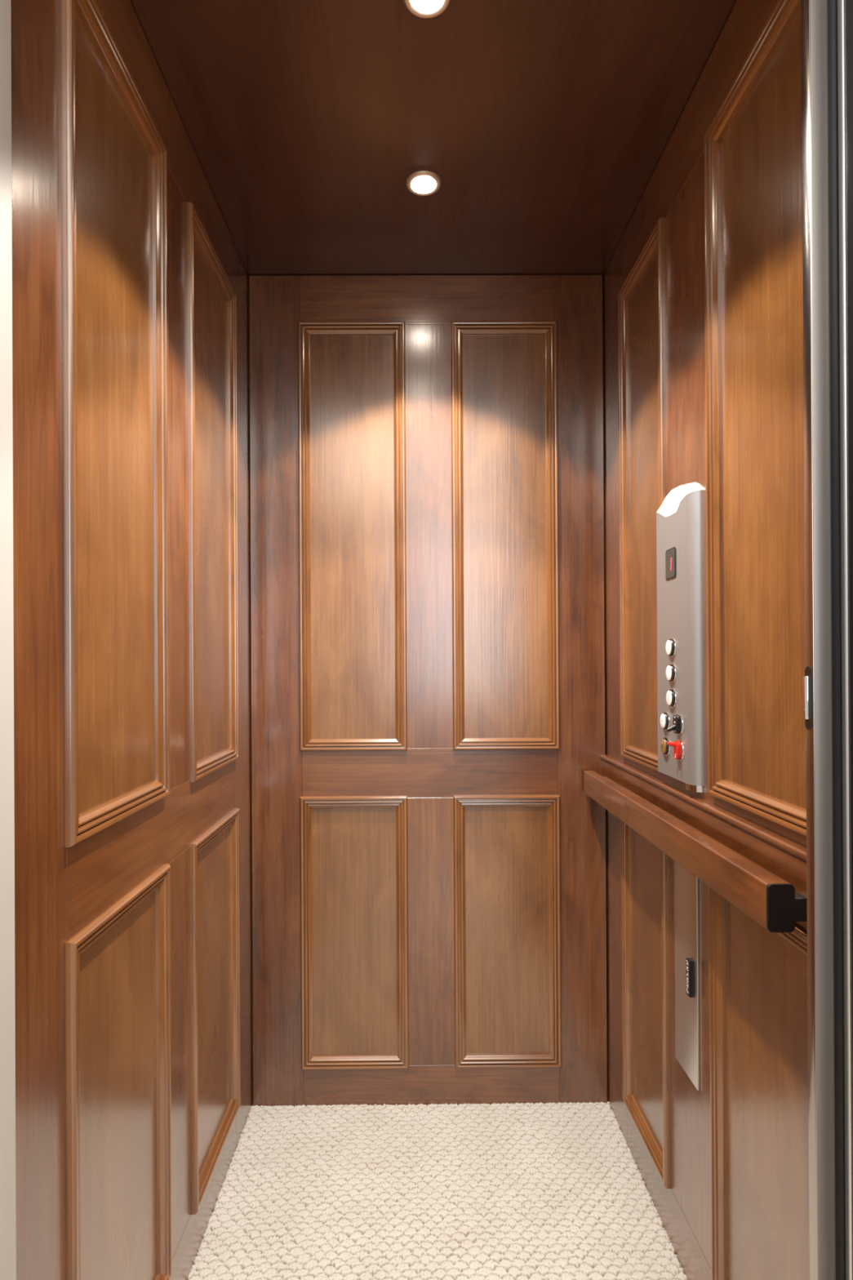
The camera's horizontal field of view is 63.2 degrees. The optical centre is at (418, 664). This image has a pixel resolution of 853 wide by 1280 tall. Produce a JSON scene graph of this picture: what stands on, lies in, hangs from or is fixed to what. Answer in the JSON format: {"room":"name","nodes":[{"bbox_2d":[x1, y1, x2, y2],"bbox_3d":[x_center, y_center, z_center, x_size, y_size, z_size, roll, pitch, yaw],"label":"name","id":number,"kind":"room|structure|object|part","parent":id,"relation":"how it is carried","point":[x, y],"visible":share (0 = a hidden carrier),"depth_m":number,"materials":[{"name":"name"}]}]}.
{"room":"elevator interior","nodes":[
{"label":"elevator interior","id":0,"kind":"room"},
{"bbox_2d":[10,0,252,1279],"bbox_3d":[-0.440,0.076,1.251,0.041,2.154,1.095,0,0,0],"label":"wall","id":1,"kind":"structure","parent":0,"point":[131,590],"depth_m":1.01,"materials":[{"name":"brown wood"}]},
{"bbox_3d":[-0.442,-0.324,1.004,0.012,1.080,0.323,0,0,0],"label":"panel","id":2,"kind":"part","parent":1,"relation":"part of","materials":[{"name":"brown wood"}]},
{"bbox_3d":[-0.428,-0.324,1.004,0.016,1.090,0.333,0,0,0],"label":"panel moulding","id":3,"kind":"part","parent":1,"relation":"part of","materials":[{"name":"brown wood"}]},
{"bbox_3d":[-0.437,0.683,1.001,0.012,0.684,0.323,0,0,0],"label":"panel","id":4,"kind":"part","parent":1,"relation":"part of","materials":[{"name":"brown wood"}]},
{"bbox_3d":[-0.423,0.683,1.002,0.016,0.694,0.333,0,0,0],"label":"panel moulding","id":5,"kind":"part","parent":1,"relation":"part of","materials":[{"name":"brown wood"}]},
{"bbox_3d":[-0.438,0.279,1.232,0.018,0.125,0.782,0,0,0],"label":"rail","id":6,"kind":"part","parent":1,"relation":"part of","materials":[{"name":"brown wood"}]},
{"bbox_3d":[-0.445,-0.931,1.234,0.018,0.136,0.782,0,0,0],"label":"rail","id":7,"kind":"part","parent":1,"relation":"part of","materials":[{"name":"brown wood"}]},
{"bbox_3d":[-0.434,1.089,1.230,0.018,0.127,0.782,0,0,0],"label":"rail","id":8,"kind":"part","parent":1,"relation":"part of","materials":[{"name":"brown wood"}]},
{"bbox_3d":[-0.445,-0.323,1.465,0.012,1.080,0.318,0,0,0],"label":"panel","id":9,"kind":"part","parent":1,"relation":"part of","materials":[{"name":"brown wood"}]},
{"bbox_3d":[-0.431,-0.323,1.465,0.016,1.090,0.328,0,0,0],"label":"panel moulding","id":10,"kind":"part","parent":1,"relation":"part of","materials":[{"name":"brown wood"}]},
{"bbox_3d":[-0.439,0.684,1.463,0.012,0.684,0.318,0,0,0],"label":"panel","id":11,"kind":"part","parent":1,"relation":"part of","materials":[{"name":"brown wood"}]},
{"bbox_3d":[-0.425,0.684,1.463,0.016,0.694,0.328,0,0,0],"label":"panel moulding","id":12,"kind":"part","parent":1,"relation":"part of","materials":[{"name":"brown wood"}]},
{"bbox_2d":[248,275,608,1106],"bbox_3d":[0.024,0.074,1.790,0.950,2.154,0.041,0,0,0],"label":"wall","id":13,"kind":"structure","parent":0,"point":[428,846],"depth_m":1.78,"materials":[{"name":"brown wood"}]},
{"bbox_3d":[-0.171,-0.328,1.778,0.275,1.100,0.016,0,0,0],"label":"panel moulding","id":14,"kind":"part","parent":13,"relation":"part of","materials":[{"name":"brown wood"}]},
{"bbox_3d":[-0.171,-0.328,1.792,0.265,1.090,0.012,0,0,0],"label":"panel","id":15,"kind":"part","parent":13,"relation":"part of","materials":[{"name":"brown wood"}]},
{"bbox_3d":[-0.165,0.687,1.776,0.275,0.697,0.016,0,0,0],"label":"panel moulding","id":16,"kind":"part","parent":13,"relation":"part of","materials":[{"name":"brown wood"}]},
{"bbox_3d":[-0.165,0.687,1.790,0.265,0.687,0.012,0,0,0],"label":"panel","id":17,"kind":"part","parent":13,"relation":"part of","materials":[{"name":"brown wood"}]},
{"bbox_3d":[0.022,-0.937,1.792,0.657,0.126,0.018,0,0,0],"label":"rail","id":18,"kind":"part","parent":13,"relation":"part of","materials":[{"name":"brown wood"}]},
{"bbox_3d":[0.028,0.279,1.790,0.657,0.126,0.018,0,0,0],"label":"rail","id":19,"kind":"part","parent":13,"relation":"part of","materials":[{"name":"brown wood"}]},
{"bbox_3d":[0.033,1.091,1.788,0.657,0.122,0.018,0,0,0],"label":"rail","id":20,"kind":"part","parent":13,"relation":"part of","materials":[{"name":"brown wood"}]},
{"bbox_3d":[0.222,-0.330,1.794,0.264,1.090,0.012,0,0,0],"label":"panel","id":21,"kind":"part","parent":13,"relation":"part of","materials":[{"name":"brown wood"}]},
{"bbox_3d":[0.222,-0.330,1.780,0.274,1.100,0.016,0,0,0],"label":"panel moulding","id":22,"kind":"part","parent":13,"relation":"part of","materials":[{"name":"brown wood"}]},
{"bbox_3d":[0.227,0.685,1.792,0.264,0.687,0.012,0,0,0],"label":"panel","id":23,"kind":"part","parent":13,"relation":"part of","materials":[{"name":"brown wood"}]},
{"bbox_3d":[0.227,0.685,1.778,0.274,0.697,0.016,0,0,0],"label":"panel moulding","id":24,"kind":"part","parent":13,"relation":"part of","materials":[{"name":"brown wood"}]},
{"bbox_2d":[129,0,737,278],"bbox_3d":[0.021,-1.014,1.276,0.996,0.020,1.095,0,0,0],"label":"ceiling","id":25,"kind":"structure","parent":0,"point":[544,126],"depth_m":1.27,"materials":[{"name":"brown wood"}]},
{"bbox_2d":[405,170,441,195],"bbox_3d":[0.010,-0.999,1.446,0.074,0.010,0.074,0,0,0],"label":"recessed light","id":26,"kind":"object","parent":25,"relation":"in","point":[422,183],"visible":1,"depth_m":1.44,"materials":[{"name":"beige"}]},
{"bbox_2d":[403,0,450,18],"bbox_3d":[0.012,-1.000,1.040,0.074,0.010,0.074,0,0,0],"label":"recessed light","id":27,"kind":"object","parent":25,"relation":"in","point":[426,9],"visible":1,"depth_m":1.05,"materials":[{"name":"beige"}]},
{"bbox_2d":[188,1101,687,1279],"bbox_3d":[0.033,1.130,1.251,0.916,0.012,1.055,0,0,0],"label":"floor","id":28,"kind":"structure","parent":0,"point":[517,1191],"depth_m":1.46,"materials":[{"name":"beige carpet"}]},
{"bbox_2d":[600,0,809,1279],"bbox_3d":[0.492,0.071,1.256,0.047,2.154,1.095,0,0,0],"label":"wall","id":29,"kind":"structure","parent":0,"point":[704,280],"depth_m":1.11,"materials":[{"name":"brown wood"}]},
{"bbox_3d":[0.479,-0.328,1.493,0.016,1.089,0.279,0,0,0],"label":"panel moulding","id":30,"kind":"part","parent":29,"relation":"part of","materials":[{"name":"brown wood"}]},
{"bbox_3d":[0.493,-0.328,1.493,0.012,1.079,0.269,0,0,0],"label":"panel","id":31,"kind":"part","parent":29,"relation":"part of","materials":[{"name":"brown wood"}]},
{"bbox_3d":[0.484,0.680,1.491,0.016,0.684,0.279,0,0,0],"label":"panel moulding","id":32,"kind":"part","parent":29,"relation":"part of","materials":[{"name":"brown wood"}]},
{"bbox_3d":[0.498,0.680,1.491,0.012,0.674,0.269,0,0,0],"label":"panel","id":33,"kind":"part","parent":29,"relation":"part of","materials":[{"name":"brown wood"}]},
{"bbox_3d":[0.500,1.082,1.233,0.018,0.131,0.784,0,0,0],"label":"rail","id":34,"kind":"part","parent":29,"relation":"part of","materials":[{"name":"brown wood"}]},
{"bbox_2d":[656,482,704,792],"bbox_3d":[0.463,-0.057,1.279,0.042,0.552,0.196,0,0,0],"label":"control panel","id":35,"kind":"object","parent":29,"relation":"attached to","point":[679,535],"visible":1,"depth_m":1.23,"materials":[{"name":"metal"}]},
{"bbox_2d":[660,736,670,755],"bbox_3d":[0.462,0.154,1.304,0.009,0.036,0.036,0,0,0],"label":"switch","id":36,"kind":"object","parent":35,"relation":"attached to","point":[664,748],"depth_m":1.30,"materials":[{"name":"gold plastic"}]},
{"bbox_2d":[666,713,683,734],"bbox_3d":[0.455,0.107,1.240,0.023,0.038,0.038,0,0,0],"label":"toggle switch","id":37,"kind":"object","parent":35,"relation":"attached to","point":[677,727],"depth_m":1.23,"materials":[{"name":"black plastic"}]},
{"bbox_2d":[666,739,684,760],"bbox_3d":[0.455,0.153,1.238,0.023,0.038,0.038,0,0,0],"label":"toggle switch","id":38,"kind":"object","parent":35,"relation":"attached to","point":[677,745],"depth_m":1.23,"materials":[{"name":"red plastic"}]},
{"bbox_2d":[674,860,699,1090],"bbox_3d":[0.481,0.535,1.258,0.014,0.415,0.104,0,0,0],"label":"cover plate","id":39,"kind":"object","parent":29,"relation":"attached to","point":[686,883],"visible":0.88,"depth_m":1.25,"materials":[{"name":"silver metal"}]},
{"bbox_3d":[0.479,0.553,1.224,0.010,0.064,0.015,0,0,0],"label":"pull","id":40,"kind":"part","parent":39,"relation":"part of","materials":[{"name":"black plastic"}]},
{"bbox_2d":[583,770,807,932],"bbox_3d":[0.448,0.299,1.306,0.050,0.058,0.920,0,0,0],"label":"handrail","id":41,"kind":"object","parent":29,"relation":"attached to","point":[771,901],"visible":0.98,"depth_m":1.02,"materials":[{"name":"brown wood"}]},
{"bbox_3d":[0.489,-0.936,1.237,0.018,0.136,0.784,0,0,0],"label":"rail","id":42,"kind":"part","parent":29,"relation":"part of","materials":[{"name":"brown wood"}]},
{"bbox_3d":[0.495,0.277,1.234,0.018,0.132,0.784,0,0,0],"label":"rail","id":43,"kind":"part","parent":29,"relation":"part of","materials":[{"name":"brown wood"}]},
{"bbox_3d":[0.482,-0.329,0.993,0.016,1.089,0.308,0,0,0],"label":"panel moulding","id":44,"kind":"part","parent":29,"relation":"part of","materials":[{"name":"brown wood"}]},
{"bbox_3d":[0.487,0.679,0.991,0.016,0.684,0.308,0,0,0],"label":"panel moulding","id":45,"kind":"part","parent":29,"relation":"part of","materials":[{"name":"brown wood"}]},
{"bbox_3d":[0.496,-0.329,0.993,0.012,1.079,0.298,0,0,0],"label":"panel","id":46,"kind":"part","parent":29,"relation":"part of","materials":[{"name":"brown wood"}]},
{"bbox_3d":[0.501,0.679,0.991,0.012,0.674,0.298,0,0,0],"label":"panel","id":47,"kind":"part","parent":29,"relation":"part of","materials":[{"name":"brown wood"}]},
{"bbox_3d":[0.095,-0.171,0.631,3.400,2.600,0.140,0,0,0],"label":"wall","id":48,"kind":"structure","parent":0,"visible":0},
{"bbox_2d":[0,0,16,1279],"bbox_3d":[-0.489,-0.068,0.613,0.150,2.400,0.192,0,0,0],"label":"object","id":49,"kind":"structure","parent":48,"relation":"attached to","point":[7,1006],"depth_m":0.69,"materials":[{"name":"white paint"}]},
{"bbox_2d":[800,0,845,1279],"bbox_3d":[0.717,0.074,0.699,0.658,2.097,0.016,0,0,0],"label":"door","id":50,"kind":"structure","parent":48,"relation":"in","point":[822,679],"depth_m":0.69,"materials":[{"name":"silver metal"}]},
{"bbox_2d":[837,0,852,1279],"bbox_3d":[0.507,-0.074,0.596,0.177,2.400,0.186,0,0,0],"label":"door frame","id":51,"kind":"structure","parent":48,"relation":"attached to","point":[845,7],"depth_m":0.68,"materials":[{"name":"grey metal"}]}
]}

